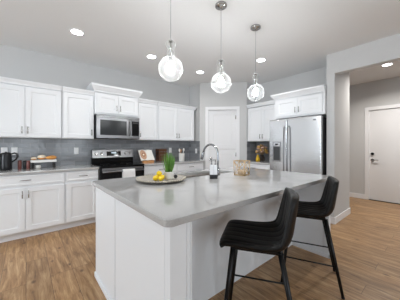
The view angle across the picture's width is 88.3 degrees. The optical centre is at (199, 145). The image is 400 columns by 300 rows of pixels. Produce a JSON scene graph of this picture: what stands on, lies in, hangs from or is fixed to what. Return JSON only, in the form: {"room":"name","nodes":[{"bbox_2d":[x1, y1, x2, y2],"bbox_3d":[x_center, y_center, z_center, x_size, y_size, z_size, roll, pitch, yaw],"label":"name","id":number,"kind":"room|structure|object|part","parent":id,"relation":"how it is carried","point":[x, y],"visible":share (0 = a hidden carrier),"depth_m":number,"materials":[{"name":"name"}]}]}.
{"room":"kitchen","nodes":[
{"label":"kitchen","id":0,"kind":"room"},
{"bbox_2d":[0,44,188,167],"bbox_3d":[-2.325,-0.120,3.606,8.300,2.740,0.150,0,0,-40],"label":"wall","id":1,"kind":"structure","parent":0,"point":[16,63],"depth_m":3.61,"materials":[{"name":"paint"}]},
{"bbox_2d":[0,76,61,138],"bbox_3d":[-2.585,-0.524,3.043,0.872,0.808,0.366,0,0,-40],"label":"upper cabinet","id":2,"kind":"object","parent":1,"relation":"attached to","point":[28,109],"visible":1,"depth_m":2.96,"materials":[{"name":"white wood"}]},
{"bbox_3d":[-2.658,-0.486,2.799,0.422,0.708,0.020,0,0,-40],"label":"door","id":3,"kind":"part","parent":2,"relation":"part of","materials":[{"name":"white wood"}]},
{"bbox_3d":[-2.586,-0.891,3.045,0.872,0.073,0.362,0,0,-40],"label":"crown molding","id":4,"kind":"part","parent":2,"relation":"part of","materials":[{"name":"white wood"}]},
{"bbox_3d":[-2.332,-0.486,3.074,0.422,0.708,0.020,0,0,-40],"label":"door","id":5,"kind":"part","parent":2,"relation":"part of","materials":[{"name":"white wood"}]},
{"bbox_2d":[61,86,94,138],"bbox_3d":[-2.072,-0.524,3.476,0.455,0.808,0.366,0,0,-40],"label":"upper cabinet","id":6,"kind":"object","parent":1,"relation":"attached to","point":[77,105],"visible":0.85,"depth_m":3.35,"materials":[{"name":"white wood"}]},
{"bbox_3d":[-2.074,-0.891,3.478,0.455,0.073,0.362,0,0,-40],"label":"crown molding","id":7,"kind":"part","parent":6,"relation":"part of","materials":[{"name":"white wood"}]},
{"bbox_2d":[0,138,188,167],"bbox_3d":[-1.663,0.108,4.059,3.596,0.454,0.010,0,0,-40],"label":"tile backsplash","id":8,"kind":"structure","parent":1,"relation":"attached to","point":[63,149],"depth_m":3.59,"materials":[{"name":"grey tile"}]},
{"bbox_2d":[1,147,7,152],"bbox_3d":[-2.874,0.078,3.024,0.072,0.116,0.008,0,0,-40],"label":"wall outlet","id":9,"kind":"object","parent":8,"relation":"attached to","point":[3,149],"visible":0.61,"depth_m":3.02,"materials":[{"name":"white plastic"}]},
{"bbox_2d":[11,147,17,154],"bbox_3d":[-2.788,0.078,3.096,0.072,0.116,0.008,0,0,-40],"label":"wall outlet","id":10,"kind":"object","parent":8,"relation":"attached to","point":[13,149],"visible":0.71,"depth_m":3.10,"materials":[{"name":"white plastic"}]},
{"bbox_2d":[74,148,78,153],"bbox_3d":[-2.173,0.085,3.616,0.072,0.116,0.008,0,0,-40],"label":"wall outlet","id":11,"kind":"object","parent":8,"relation":"attached to","point":[76,150],"visible":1,"depth_m":3.62,"materials":[{"name":"white plastic"}]},
{"bbox_2d":[86,82,142,117],"bbox_3d":[-1.584,-0.798,3.852,0.896,0.507,0.422,0,0,-40],"label":"upper cabinet","id":12,"kind":"object","parent":1,"relation":"attached to","point":[108,100],"visible":0.82,"depth_m":3.69,"materials":[{"name":"white wood"}]},
{"bbox_3d":[-1.617,-0.735,3.614,0.354,0.320,0.020,0,0,-40],"label":"door","id":13,"kind":"part","parent":12,"relation":"part of","materials":[{"name":"white wood"}]},
{"bbox_3d":[-1.584,-0.984,3.852,0.896,0.137,0.422,0,0,-40],"label":"crown molding","id":14,"kind":"part","parent":12,"relation":"part of","materials":[{"name":"white wood"}]},
{"bbox_2d":[94,114,138,139],"bbox_3d":[-1.562,-0.332,3.840,0.762,0.407,0.454,0,0,-40],"label":"microwave","id":15,"kind":"object","parent":12,"relation":"attached to","point":[105,126],"visible":0.94,"depth_m":3.67,"materials":[{"name":"silver metal"}]},
{"bbox_3d":[-1.523,-0.312,3.666,0.598,0.356,0.028,0,0,-40],"label":"door","id":16,"kind":"part","parent":15,"relation":"part of","materials":[{"name":"silver metal"}]},
{"bbox_3d":[-1.231,-0.312,3.913,0.162,0.356,0.028,0,0,-40],"label":"control panel","id":17,"kind":"part","parent":15,"relation":"part of","materials":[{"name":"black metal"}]},
{"bbox_3d":[-1.344,-0.735,3.845,0.354,0.320,0.020,0,0,-40],"label":"door","id":18,"kind":"part","parent":12,"relation":"part of","materials":[{"name":"white wood"}]},
{"bbox_2d":[136,98,157,140],"bbox_3d":[-1.143,-0.524,4.260,0.420,0.808,0.366,0,0,-40],"label":"upper cabinet","id":19,"kind":"object","parent":1,"relation":"attached to","point":[147,109],"visible":0.85,"depth_m":4.15,"materials":[{"name":"white wood"}]},
{"bbox_3d":[-1.145,-0.891,4.262,0.420,0.073,0.362,0,0,-40],"label":"crown molding","id":20,"kind":"part","parent":19,"relation":"part of","materials":[{"name":"white wood"}]},
{"bbox_2d":[151,101,196,140],"bbox_3d":[-0.581,-0.524,4.735,1.035,0.808,0.366,0,0,-40],"label":"upper cabinet","id":21,"kind":"object","parent":1,"relation":"attached to","point":[175,122],"visible":0.94,"depth_m":4.56,"materials":[{"name":"white wood"}]},
{"bbox_3d":[-0.688,-0.486,4.462,0.460,0.708,0.020,0,0,-40],"label":"door","id":22,"kind":"part","parent":21,"relation":"part of","materials":[{"name":"white wood"}]},
{"bbox_3d":[-0.583,-0.891,4.736,1.035,0.073,0.362,0,0,-40],"label":"crown molding","id":23,"kind":"part","parent":21,"relation":"part of","materials":[{"name":"white wood"}]},
{"bbox_3d":[-0.333,-0.486,4.761,0.460,0.708,0.020,0,0,-40],"label":"door","id":24,"kind":"part","parent":21,"relation":"part of","materials":[{"name":"white wood"}]},
{"bbox_2d":[0,0,399,86],"bbox_3d":[0.929,-1.540,0.915,10.000,0.100,8.600,0,0,-40],"label":"ceiling","id":25,"kind":"structure","parent":0,"point":[294,37],"depth_m":2.73,"materials":[{"name":"paint"}]},
{"bbox_2d":[69,28,84,35],"bbox_3d":[-1.607,-1.485,2.692,0.176,0.008,0.176,0,0,-40],"label":"recessed light","id":26,"kind":"object","parent":25,"relation":"in","point":[74,31],"visible":1,"depth_m":2.69,"materials":[{"name":"white plastic"}]},
{"bbox_2d":[146,54,156,58],"bbox_3d":[-0.807,-1.485,3.429,0.176,0.008,0.176,0,0,-40],"label":"recessed light","id":27,"kind":"object","parent":25,"relation":"in","point":[150,56],"visible":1,"depth_m":3.42,"materials":[{"name":"white"}]},
{"bbox_2d":[158,0,173,75],"bbox_3d":[-0.252,-1.026,1.776,0.212,0.929,0.212,0,0,-40],"label":"pendant light","id":28,"kind":"object","parent":25,"relation":"hanging from","point":[170,68],"visible":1,"depth_m":1.76,"materials":[{"name":"silver metal"}]},
{"bbox_3d":[-0.252,-1.170,1.776,0.004,0.560,0.004,0,0,-40],"label":"cord","id":29,"kind":"part","parent":28,"relation":"part of","materials":[{"name":"grey metal"}]},
{"bbox_3d":[-0.252,-0.677,1.776,0.064,0.101,0.064,0,0,-40],"label":"bulb","id":30,"kind":"part","parent":28,"relation":"part of","materials":[{"name":"white glass"}]},
{"bbox_2d":[169,40,172,61],"bbox_3d":[-0.252,-0.815,1.776,0.036,0.180,0.036,0,0,-40],"label":"socket","id":31,"kind":"object","parent":28,"relation":"attached to","point":[170,41],"depth_m":1.77,"materials":[{"name":"silver metal"}]},
{"bbox_2d":[215,1,226,86],"bbox_3d":[0.222,-1.026,2.177,0.212,0.929,0.212,0,0,-40],"label":"pendant light","id":32,"kind":"object","parent":25,"relation":"hanging from","point":[220,5],"visible":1,"depth_m":2.16,"materials":[{"name":"white metal"}]},
{"bbox_2d":[219,60,222,76],"bbox_3d":[0.222,-0.815,2.177,0.036,0.180,0.036,0,0,-40],"label":"socket","id":33,"kind":"object","parent":32,"relation":"attached to","point":[220,61],"depth_m":2.17,"materials":[{"name":"silver metal"}]},
{"bbox_3d":[0.222,-0.677,2.177,0.064,0.101,0.064,0,0,-40],"label":"bulb","id":34,"kind":"part","parent":32,"relation":"part of","materials":[{"name":"white glass"}]},
{"bbox_2d":[250,24,260,95],"bbox_3d":[0.695,-1.026,2.579,0.212,0.929,0.212,0,0,-40],"label":"pendant light","id":35,"kind":"object","parent":25,"relation":"hanging from","point":[255,27],"visible":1,"depth_m":2.57,"materials":[{"name":"white metal"}]},
{"bbox_3d":[0.695,-1.170,2.579,0.004,0.560,0.004,0,0,-40],"label":"cord","id":36,"kind":"part","parent":35,"relation":"part of","materials":[{"name":"grey metal"}]},
{"bbox_3d":[0.695,-0.677,2.579,0.064,0.101,0.064,0,0,-40],"label":"bulb","id":37,"kind":"part","parent":35,"relation":"part of","materials":[{"name":"white glass"}]},
{"bbox_2d":[256,58,265,61],"bbox_3d":[1.057,-1.485,3.569,0.176,0.008,0.176,0,0,-40],"label":"recessed light","id":38,"kind":"object","parent":25,"relation":"in","point":[258,59],"visible":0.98,"depth_m":3.56,"materials":[{"name":"white"}]},
{"bbox_2d":[381,63,393,66],"bbox_3d":[3.419,-1.485,3.766,0.176,0.008,0.176,0,0,-40],"label":"recessed light","id":39,"kind":"object","parent":25,"relation":"in","point":[386,64],"visible":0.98,"depth_m":3.75,"materials":[{"name":"white plastic"}]},
{"bbox_2d":[0,197,399,299],"bbox_3d":[0.929,1.300,0.915,10.000,0.100,8.600,0,0,-40],"label":"floor","id":40,"kind":"structure","parent":0,"point":[59,264],"depth_m":2.14,"materials":[{"name":"brown wood"}]},
{"bbox_2d":[0,171,64,242],"bbox_3d":[-2.500,0.812,2.952,0.888,0.876,0.614,0,0,-40],"label":"base cabinet","id":41,"kind":"object","parent":40,"relation":"on","point":[30,204],"visible":0.94,"depth_m":2.79,"materials":[{"name":"white wood"}]},
{"bbox_3d":[-2.495,0.845,2.611,0.428,0.575,0.020,0,0,-40],"label":"door","id":42,"kind":"part","parent":41,"relation":"part of","materials":[{"name":"white wood"}]},
{"bbox_3d":[-2.330,0.456,2.751,0.860,0.135,0.020,0,0,-40],"label":"drawer","id":43,"kind":"part","parent":41,"relation":"part of","materials":[{"name":"white wood"}]},
{"bbox_3d":[-2.165,0.845,2.890,0.428,0.575,0.020,0,0,-40],"label":"door","id":44,"kind":"part","parent":41,"relation":"part of","materials":[{"name":"white wood"}]},
{"bbox_2d":[0,164,98,175],"bbox_3d":[-2.333,0.354,3.095,1.369,0.036,0.596,0,0,-40],"label":"countertop","id":45,"kind":"structure","parent":41,"relation":"on","point":[15,171],"depth_m":2.95,"materials":[{"name":"grey stone"}]},
{"bbox_2d":[0,152,18,170],"bbox_3d":[-2.686,0.207,2.890,0.190,0.257,0.124,0,0,-22],"label":"kettle","id":46,"kind":"object","parent":45,"relation":"on","point":[6,161],"visible":0.98,"depth_m":2.84,"materials":[{"name":"black plastic"}]},
{"bbox_2d":[18,160,21,168],"bbox_3d":[-2.629,0.273,3.002,0.046,0.127,0.046,0,0,-40],"label":"jar","id":47,"kind":"object","parent":45,"relation":"on","point":[19,161],"visible":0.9,"depth_m":2.99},
{"bbox_2d":[26,161,29,168],"bbox_3d":[-2.531,0.276,3.039,0.046,0.120,0.046,0,0,-40],"label":"jar","id":48,"kind":"object","parent":45,"relation":"on","point":[27,162],"visible":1,"depth_m":3.02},
{"bbox_2d":[30,159,56,168],"bbox_3d":[-2.392,0.272,3.150,0.310,0.128,0.190,0,0,-40],"label":"tray riser","id":49,"kind":"object","parent":45,"relation":"on","point":[53,161],"visible":0.98,"depth_m":3.10,"materials":[{"name":"white wood"}]},
{"bbox_2d":[37,155,45,159],"bbox_3d":[-2.406,0.171,3.132,0.107,0.073,0.106,0,0,-21],"label":"pastry","id":50,"kind":"object","parent":49,"relation":"on","point":[41,157],"visible":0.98,"depth_m":3.10,"materials":[{"name":"beige food"}]},
{"bbox_2d":[45,155,56,158],"bbox_3d":[-2.287,0.177,3.177,0.069,0.064,0.151,0,0,33],"label":"croissant","id":51,"kind":"object","parent":49,"relation":"on","point":[52,156],"visible":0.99,"depth_m":3.15,"materials":[{"name":"orange food"}]},
{"bbox_2d":[64,169,97,228],"bbox_3d":[-1.985,0.812,3.387,0.458,0.876,0.614,0,0,-40],"label":"base cabinet","id":52,"kind":"object","parent":40,"relation":"on","point":[80,194],"visible":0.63,"depth_m":3.17,"materials":[{"name":"white wood"}]},
{"bbox_3d":[-1.815,0.845,3.186,0.430,0.575,0.020,0,0,-40],"label":"door","id":53,"kind":"part","parent":52,"relation":"part of","materials":[{"name":"white wood"}]},
{"bbox_3d":[-1.815,0.456,3.186,0.430,0.135,0.020,0,0,-40],"label":"drawer","id":54,"kind":"part","parent":52,"relation":"part of","materials":[{"name":"white wood"}]},
{"bbox_2d":[91,149,144,179],"bbox_3d":[-1.490,0.642,3.751,0.756,1.155,0.681,0,0,-40],"label":"range","id":55,"kind":"object","parent":40,"relation":"on","point":[110,162],"visible":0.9,"depth_m":3.74,"materials":[{"name":"black metal"}]},
{"bbox_2d":[92,162,144,167],"bbox_3d":[-1.481,0.339,3.740,0.756,0.022,0.555,0,0,-40],"label":"cooktop","id":56,"kind":"object","parent":55,"relation":"in","point":[100,164],"depth_m":3.65,"materials":[{"name":"black glass"}]},
{"bbox_3d":[-1.320,0.682,3.550,0.756,0.655,0.028,0,0,-40],"label":"oven door","id":57,"kind":"part","parent":55,"relation":"part of","materials":[{"name":"black glass"}]},
{"bbox_3d":[-1.311,0.385,3.539,0.696,0.040,0.004,0,0,-40],"label":"door trim","id":58,"kind":"part","parent":55,"relation":"part of","materials":[{"name":"silver metal"}]},
{"bbox_3d":[-1.291,0.420,3.515,0.696,0.030,0.063,0,0,-40],"label":"handle","id":59,"kind":"part","parent":55,"relation":"part of","materials":[{"name":"silver metal"}]},
{"bbox_2d":[122,168,134,177],"bbox_3d":[-1.228,0.542,3.550,0.211,0.296,0.065,0,0,-40],"label":"kitchen towel","id":60,"kind":"object","parent":55,"relation":"hanging from","point":[126,172],"visible":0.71,"depth_m":3.52,"materials":[{"name":"fabric"}]},
{"bbox_2d":[144,164,175,175],"bbox_3d":[-0.945,0.812,4.266,0.738,0.876,0.614,0,0,-40],"label":"base cabinet","id":61,"kind":"object","parent":40,"relation":"on","point":[148,170],"visible":0.24,"depth_m":3.97,"materials":[{"name":"white wood"}]},
{"bbox_2d":[135,159,203,165],"bbox_3d":[-0.656,0.354,4.511,1.493,0.036,0.596,0,0,-40],"label":"countertop","id":62,"kind":"structure","parent":61,"relation":"on","point":[185,160],"depth_m":4.39,"materials":[{"name":"grey stone"}]},
{"bbox_2d":[142,160,153,162],"bbox_3d":[-1.112,0.224,4.224,0.230,0.225,0.280,0,0,-40],"label":"easel","id":63,"kind":"object","parent":62,"relation":"on","point":[148,161],"visible":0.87,"depth_m":4.12,"materials":[{"name":"brown wood"}]},
{"bbox_2d":[138,150,154,160],"bbox_3d":[-1.092,0.187,4.199,0.304,0.223,0.173,0,0,-40],"label":"open cookbook","id":64,"kind":"object","parent":63,"relation":"on","point":[145,155],"visible":0.98,"depth_m":4.17,"materials":[{"name":"white paper"}]},
{"bbox_2d":[140,150,146,158],"bbox_3d":[-1.139,0.175,4.141,0.132,0.187,0.136,0,0,-40],"label":"picture","id":65,"kind":"object","parent":64,"relation":"attached to","point":[143,153],"depth_m":4.14},
{"bbox_2d":[156,149,166,160],"bbox_3d":[-0.862,0.200,4.586,0.196,0.273,0.150,0,0,-40],"label":"wooden crate","id":66,"kind":"object","parent":62,"relation":"on","point":[160,153],"visible":0.81,"depth_m":4.52,"materials":[{"name":"brown wood"}]},
{"bbox_2d":[179,153,184,160],"bbox_3d":[-0.408,0.251,4.576,0.132,0.170,0.131,0,0,-40],"label":"utensil crock","id":67,"kind":"object","parent":62,"relation":"on","point":[181,155],"visible":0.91,"depth_m":4.52,"materials":[{"name":"white ceramic"}]},
{"bbox_2d":[176,162,202,171],"bbox_3d":[-0.375,0.812,4.747,0.750,0.876,0.614,0,0,-40],"label":"base cabinet","id":68,"kind":"object","parent":40,"relation":"on","point":[184,167],"visible":0.24,"depth_m":4.52,"materials":[{"name":"white wood"}]},
{"bbox_2d":[94,181,329,299],"bbox_3d":[0.237,0.811,2.149,2.134,0.877,1.352,0,0,-40],"label":"kitchen island","id":69,"kind":"object","parent":40,"relation":"on","point":[138,258],"visible":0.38,"depth_m":1.60,"materials":[{"name":"white wood"}]},
{"bbox_3d":[-0.520,1.228,1.509,0.152,0.045,1.352,0,0,-40],"label":"baseboard","id":70,"kind":"part","parent":69,"relation":"part of","materials":[{"name":"white wood"}]},
{"bbox_3d":[-0.811,0.811,1.784,0.038,0.877,0.558,0,0,-40],"label":"panel","id":71,"kind":"part","parent":69,"relation":"part of","materials":[{"name":"white wood"}]},
{"bbox_3d":[-0.391,0.811,1.286,0.038,0.877,0.720,0,0,-40],"label":"panel","id":72,"kind":"part","parent":69,"relation":"part of","materials":[{"name":"white wood"}]},
{"bbox_3d":[-0.108,0.811,1.021,0.128,0.877,0.050,0,0,-40],"label":"corner post","id":73,"kind":"part","parent":69,"relation":"part of","materials":[{"name":"white wood"}]},
{"bbox_3d":[-0.063,0.811,1.023,0.010,0.877,0.007,0,0,-40],"label":"post trim","id":74,"kind":"part","parent":69,"relation":"part of","materials":[{"name":"white wood"}]},
{"bbox_3d":[-0.045,0.811,1.038,0.010,0.877,0.007,0,0,-40],"label":"post trim","id":75,"kind":"part","parent":69,"relation":"part of","materials":[{"name":"white wood"}]},
{"bbox_2d":[92,167,332,226],"bbox_3d":[0.228,0.354,2.152,2.165,0.036,1.395,0,0,-40],"label":"island countertop","id":76,"kind":"structure","parent":69,"relation":"on","point":[190,199],"depth_m":1.52,"materials":[{"name":"grey stone"}]},
{"bbox_2d":[136,174,185,183],"bbox_3d":[-0.372,0.318,1.989,0.475,0.036,0.475,0,0,-40],"label":"serving tray","id":77,"kind":"object","parent":76,"relation":"on","point":[145,179],"visible":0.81,"depth_m":1.96,"materials":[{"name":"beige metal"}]},
{"bbox_2d":[162,153,174,179],"bbox_3d":[-0.314,0.188,2.042,0.126,0.277,0.104,0,0,-13],"label":"potted plant","id":78,"kind":"object","parent":77,"relation":"on","point":[169,163],"visible":1,"depth_m":2.02,"materials":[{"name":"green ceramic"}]},
{"bbox_3d":[-0.308,0.290,2.038,0.094,0.074,0.094,0,0,-40],"label":"pot","id":79,"kind":"part","parent":78,"relation":"part of","materials":[{"name":"white ceramic"}]},
{"bbox_2d":[185,173,221,177],"bbox_3d":[0.042,0.469,2.551,0.845,0.193,0.395,0,0,-40],"label":"sink","id":80,"kind":"object","parent":76,"relation":"in","point":[204,174],"visible":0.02,"depth_m":2.71,"materials":[{"name":"silver metal"}]},
{"bbox_2d":[200,144,219,175],"bbox_3d":[0.133,0.154,2.419,0.078,0.365,0.332,0,0,-41],"label":"kitchen faucet","id":81,"kind":"object","parent":76,"relation":"on","point":[207,145],"visible":0.87,"depth_m":2.36,"materials":[{"name":"metal"}]},
{"bbox_2d":[210,175,217,178],"bbox_3d":[0.139,0.315,2.126,0.080,0.042,0.044,0,0,0],"label":"soap caddy","id":82,"kind":"object","parent":76,"relation":"on","point":[211,176],"visible":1,"depth_m":2.10,"materials":[{"name":"black plastic"}]},
{"bbox_2d":[209,159,212,174],"bbox_3d":[0.116,0.235,2.126,0.045,0.192,0.037,0,0,0],"label":"soap bottle","id":83,"kind":"object","parent":82,"relation":"on","point":[211,165],"visible":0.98,"depth_m":2.11,"materials":[{"name":"plastic"}]},
{"bbox_2d":[213,159,216,174],"bbox_3d":[0.154,0.235,2.126,0.045,0.192,0.037,0,0,0],"label":"soap bottle","id":84,"kind":"object","parent":82,"relation":"on","point":[215,165],"visible":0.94,"depth_m":2.11,"materials":[{"name":"plastic"}]},
{"bbox_2d":[233,160,249,175],"bbox_3d":[0.486,0.251,2.393,0.147,0.168,0.147,0,0,38],"label":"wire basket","id":85,"kind":"object","parent":76,"relation":"on","point":[239,161],"visible":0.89,"depth_m":2.38,"materials":[{"name":"beige wicker"}]},
{"bbox_3d":[0.392,0.811,1.965,2.033,0.877,0.023,0,0,-40],"label":"knee panel","id":86,"kind":"part","parent":69,"relation":"part of","materials":[{"name":"white wood"}]},
{"bbox_3d":[1.192,0.811,2.623,0.037,0.877,0.720,0,0,-40],"label":"panel","id":87,"kind":"part","parent":69,"relation":"part of","materials":[{"name":"white wood"}]},
{"bbox_3d":[1.025,1.228,2.814,0.071,0.045,1.352,0,0,-40],"label":"baseboard","id":88,"kind":"part","parent":69,"relation":"part of","materials":[{"name":"white wood"}]},
{"bbox_3d":[1.437,0.811,2.326,0.047,0.877,0.050,0,0,-40],"label":"corner post","id":89,"kind":"part","parent":69,"relation":"part of","materials":[{"name":"white wood"}]},
{"bbox_2d":[240,163,269,169],"bbox_3d":[1.365,0.812,4.523,0.690,0.876,0.770,0,0,-40],"label":"base cabinet","id":90,"kind":"object","parent":40,"relation":"on","point":[259,166],"visible":0.19,"depth_m":4.25,"materials":[{"name":"white wood"}]},
{"bbox_2d":[241,160,269,164],"bbox_3d":[1.365,0.354,4.527,0.668,0.036,0.777,0,0,-40],"label":"countertop","id":91,"kind":"structure","parent":90,"relation":"on","point":[265,162],"depth_m":4.33,"materials":[{"name":"grey stone"}]},
{"bbox_2d":[255,144,268,160],"bbox_3d":[1.400,0.149,4.655,0.287,0.374,0.282,0,0,-40],"label":"flower arrangement","id":92,"kind":"object","parent":91,"relation":"on","point":[261,149],"visible":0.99,"depth_m":4.60,"materials":[{"name":"orange plant"}]},
{"bbox_2d":[219,187,298,299],"bbox_3d":[0.405,0.771,1.391,0.497,0.958,0.440,0,0,17],"label":"counter stool","id":93,"kind":"object","parent":40,"relation":"on","point":[273,237],"visible":1,"depth_m":1.28,"materials":[{"name":"black leather"}]},
{"bbox_3d":[0.168,0.941,1.282,0.119,0.610,0.033,0,0,-22],"label":"leg","id":94,"kind":"part","parent":93,"relation":"part of","materials":[{"name":"black metal"}]},
{"bbox_3d":[0.267,0.941,1.613,0.033,0.610,0.119,0,0,-34],"label":"leg","id":95,"kind":"part","parent":93,"relation":"part of","materials":[{"name":"black metal"}]},
{"bbox_3d":[0.379,0.642,1.399,0.300,0.016,0.300,0,0,17],"label":"seat frame","id":96,"kind":"part","parent":93,"relation":"part of","materials":[{"name":"black metal"}]},
{"bbox_3d":[0.522,0.941,1.175,0.159,0.612,0.032,0,0,43],"label":"leg","id":97,"kind":"part","parent":93,"relation":"part of","materials":[{"name":"black metal"}]},
{"bbox_2d":[270,115,325,174],"bbox_3d":[1.872,0.370,3.838,0.767,1.730,0.915,0,0,-40],"label":"refrigerator","id":98,"kind":"object","parent":40,"relation":"on","point":[298,144],"visible":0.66,"depth_m":3.55,"materials":[{"name":"silver metal"}]},
{"bbox_3d":[1.483,0.328,3.878,0.070,1.645,0.351,0,0,-40],"label":"freezer door","id":99,"kind":"part","parent":98,"relation":"part of","materials":[{"name":"silver metal"}]},
{"bbox_3d":[1.524,0.185,3.720,0.084,1.111,0.026,0,0,-40],"label":"handle","id":100,"kind":"part","parent":98,"relation":"part of","materials":[{"name":"silver metal"}]},
{"bbox_3d":[1.565,0.185,3.671,0.084,1.111,0.026,0,0,-40],"label":"handle","id":101,"kind":"part","parent":98,"relation":"part of","materials":[{"name":"silver metal"}]},
{"bbox_3d":[1.780,0.328,3.526,0.070,1.645,0.556,0,0,-40],"label":"door","id":102,"kind":"part","parent":98,"relation":"part of","materials":[{"name":"silver metal"}]},
{"bbox_2d":[280,176,344,299],"bbox_3d":[1.045,0.771,1.973,0.497,0.958,0.440,0,0,25],"label":"counter stool","id":103,"kind":"object","parent":40,"relation":"on","point":[318,210],"visible":0.73,"depth_m":1.82,"materials":[{"name":"black leather"}]},
{"bbox_3d":[0.795,0.941,1.899,0.119,0.610,0.033,0,0,-14],"label":"leg","id":104,"kind":"part","parent":103,"relation":"part of","materials":[{"name":"black metal"}]},
{"bbox_3d":[1.020,0.642,1.984,0.300,0.016,0.300,0,0,25],"label":"seat frame","id":105,"kind":"part","parent":103,"relation":"part of","materials":[{"name":"black metal"}]},
{"bbox_3d":[1.276,0.941,2.057,0.159,0.612,0.032,0,0,-1],"label":"leg","id":106,"kind":"part","parent":103,"relation":"part of","materials":[{"name":"black metal"}]},
{"bbox_3d":[1.131,0.941,1.743,0.032,0.612,0.159,0,0,-39],"label":"leg","id":107,"kind":"part","parent":103,"relation":"part of","materials":[{"name":"black metal"}]},
{"bbox_2d":[189,82,255,169],"bbox_3d":[0.535,-0.120,5.029,1.669,2.740,0.382,0,0,6],"label":"wall","id":108,"kind":"structure","parent":0,"point":[202,95],"depth_m":4.86,"materials":[{"name":"paint"}]},
{"bbox_2d":[189,141,199,159],"bbox_3d":[-0.142,0.108,5.057,0.010,0.454,0.424,0,0,-40],"label":"tile backsplash","id":109,"kind":"structure","parent":108,"relation":"attached to","point":[193,145],"depth_m":5.04,"materials":[{"name":"grey tile"}]},
{"bbox_2d":[205,106,239,169],"bbox_3d":[0.527,0.163,4.878,0.800,2.175,0.168,0,0,5],"label":"door","id":110,"kind":"structure","parent":108,"relation":"in","point":[222,124],"depth_m":4.88,"materials":[{"name":"white wood"}]},
{"bbox_2d":[247,142,255,159],"bbox_3d":[1.237,0.116,4.923,0.374,0.439,0.010,0,0,-40],"label":"tile backsplash","id":111,"kind":"structure","parent":108,"relation":"attached to","point":[251,146],"depth_m":4.91,"materials":[{"name":"grey tile"}]},
{"bbox_2d":[256,67,325,160],"bbox_3d":[1.645,-0.120,4.942,0.270,2.740,2.930,0,0,-40],"label":"wall","id":112,"kind":"structure","parent":0,"point":[316,77],"depth_m":4.38,"materials":[{"name":"paint"}]},
{"bbox_2d":[246,100,276,141],"bbox_3d":[1.474,-0.529,4.619,0.400,0.848,0.772,0,0,-40],"label":"upper cabinet","id":113,"kind":"object","parent":112,"relation":"attached to","point":[260,114],"visible":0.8,"depth_m":4.53,"materials":[{"name":"white wood"}]},
{"bbox_3d":[1.240,-0.483,4.655,0.020,0.733,0.354,0,0,-40],"label":"door","id":114,"kind":"part","parent":113,"relation":"part of","materials":[{"name":"white wood"}]},
{"bbox_3d":[1.476,-0.916,4.620,0.395,0.073,0.772,0,0,-40],"label":"crown molding","id":115,"kind":"part","parent":113,"relation":"part of","materials":[{"name":"white wood"}]},
{"bbox_3d":[1.471,-0.483,4.381,0.020,0.733,0.354,0,0,-40],"label":"door","id":116,"kind":"part","parent":113,"relation":"part of","materials":[{"name":"white wood"}]},
{"bbox_2d":[256,142,269,159],"bbox_3d":[1.631,0.116,4.740,0.010,0.439,0.770,0,0,-40],"label":"tile backsplash","id":117,"kind":"structure","parent":112,"relation":"attached to","point":[266,144],"depth_m":4.84,"materials":[{"name":"grey tile"}]},
{"bbox_2d":[270,84,325,119],"bbox_3d":[1.931,-0.758,3.882,0.652,0.466,0.942,0,0,-40],"label":"upper cabinet","id":118,"kind":"object","parent":112,"relation":"attached to","point":[310,101],"visible":0.84,"depth_m":3.62,"materials":[{"name":"white wood"}]},
{"bbox_3d":[1.609,-0.708,3.837,0.020,0.305,0.403,0,0,-40],"label":"door","id":119,"kind":"part","parent":118,"relation":"part of","materials":[{"name":"white wood"}]},
{"bbox_3d":[1.931,-0.933,3.882,0.652,0.116,0.942,0,0,-40],"label":"crown molding","id":120,"kind":"part","parent":118,"relation":"part of","materials":[{"name":"white wood"}]},
{"bbox_3d":[1.872,-0.708,3.526,0.020,0.305,0.403,0,0,-40],"label":"door","id":121,"kind":"part","parent":118,"relation":"part of","materials":[{"name":"white wood"}]},
{"bbox_2d":[326,33,399,216],"bbox_3d":[4.111,-0.120,1.603,0.810,2.740,5.345,0,0,-40],"label":"wall","id":122,"kind":"structure","parent":0,"point":[385,50],"depth_m":3.36,"materials":[{"name":"paint"}]},
{"bbox_2d":[330,207,350,223],"bbox_3d":[1.508,1.195,4.686,0.838,0.110,2.984,0,0,-40],"label":"baseboard","id":123,"kind":"structure","parent":122,"relation":"attached to","point":[333,220],"depth_m":3.44,"materials":[{"name":"white wood"}]},
{"bbox_2d":[349,76,399,193],"bbox_3d":[4.094,-0.120,4.700,0.120,2.740,6.300,0,0,-40],"label":"wall","id":124,"kind":"structure","parent":0,"point":[382,92],"depth_m":4.90,"materials":[{"name":"paint"}]},
{"bbox_2d":[349,192,364,198],"bbox_3d":[2.945,1.195,5.957,0.014,0.110,2.897,0,0,-40],"label":"baseboard","id":125,"kind":"structure","parent":124,"relation":"attached to","point":[355,195],"depth_m":4.96,"materials":[{"name":"white wood"}]},
{"bbox_2d":[365,104,399,204],"bbox_3d":[4.260,0.175,4.454,0.144,2.150,1.100,0,0,-40],"label":"door","id":126,"kind":"structure","parent":124,"relation":"in","point":[382,127],"depth_m":4.61,"materials":[{"name":"white wood"}]}
]}

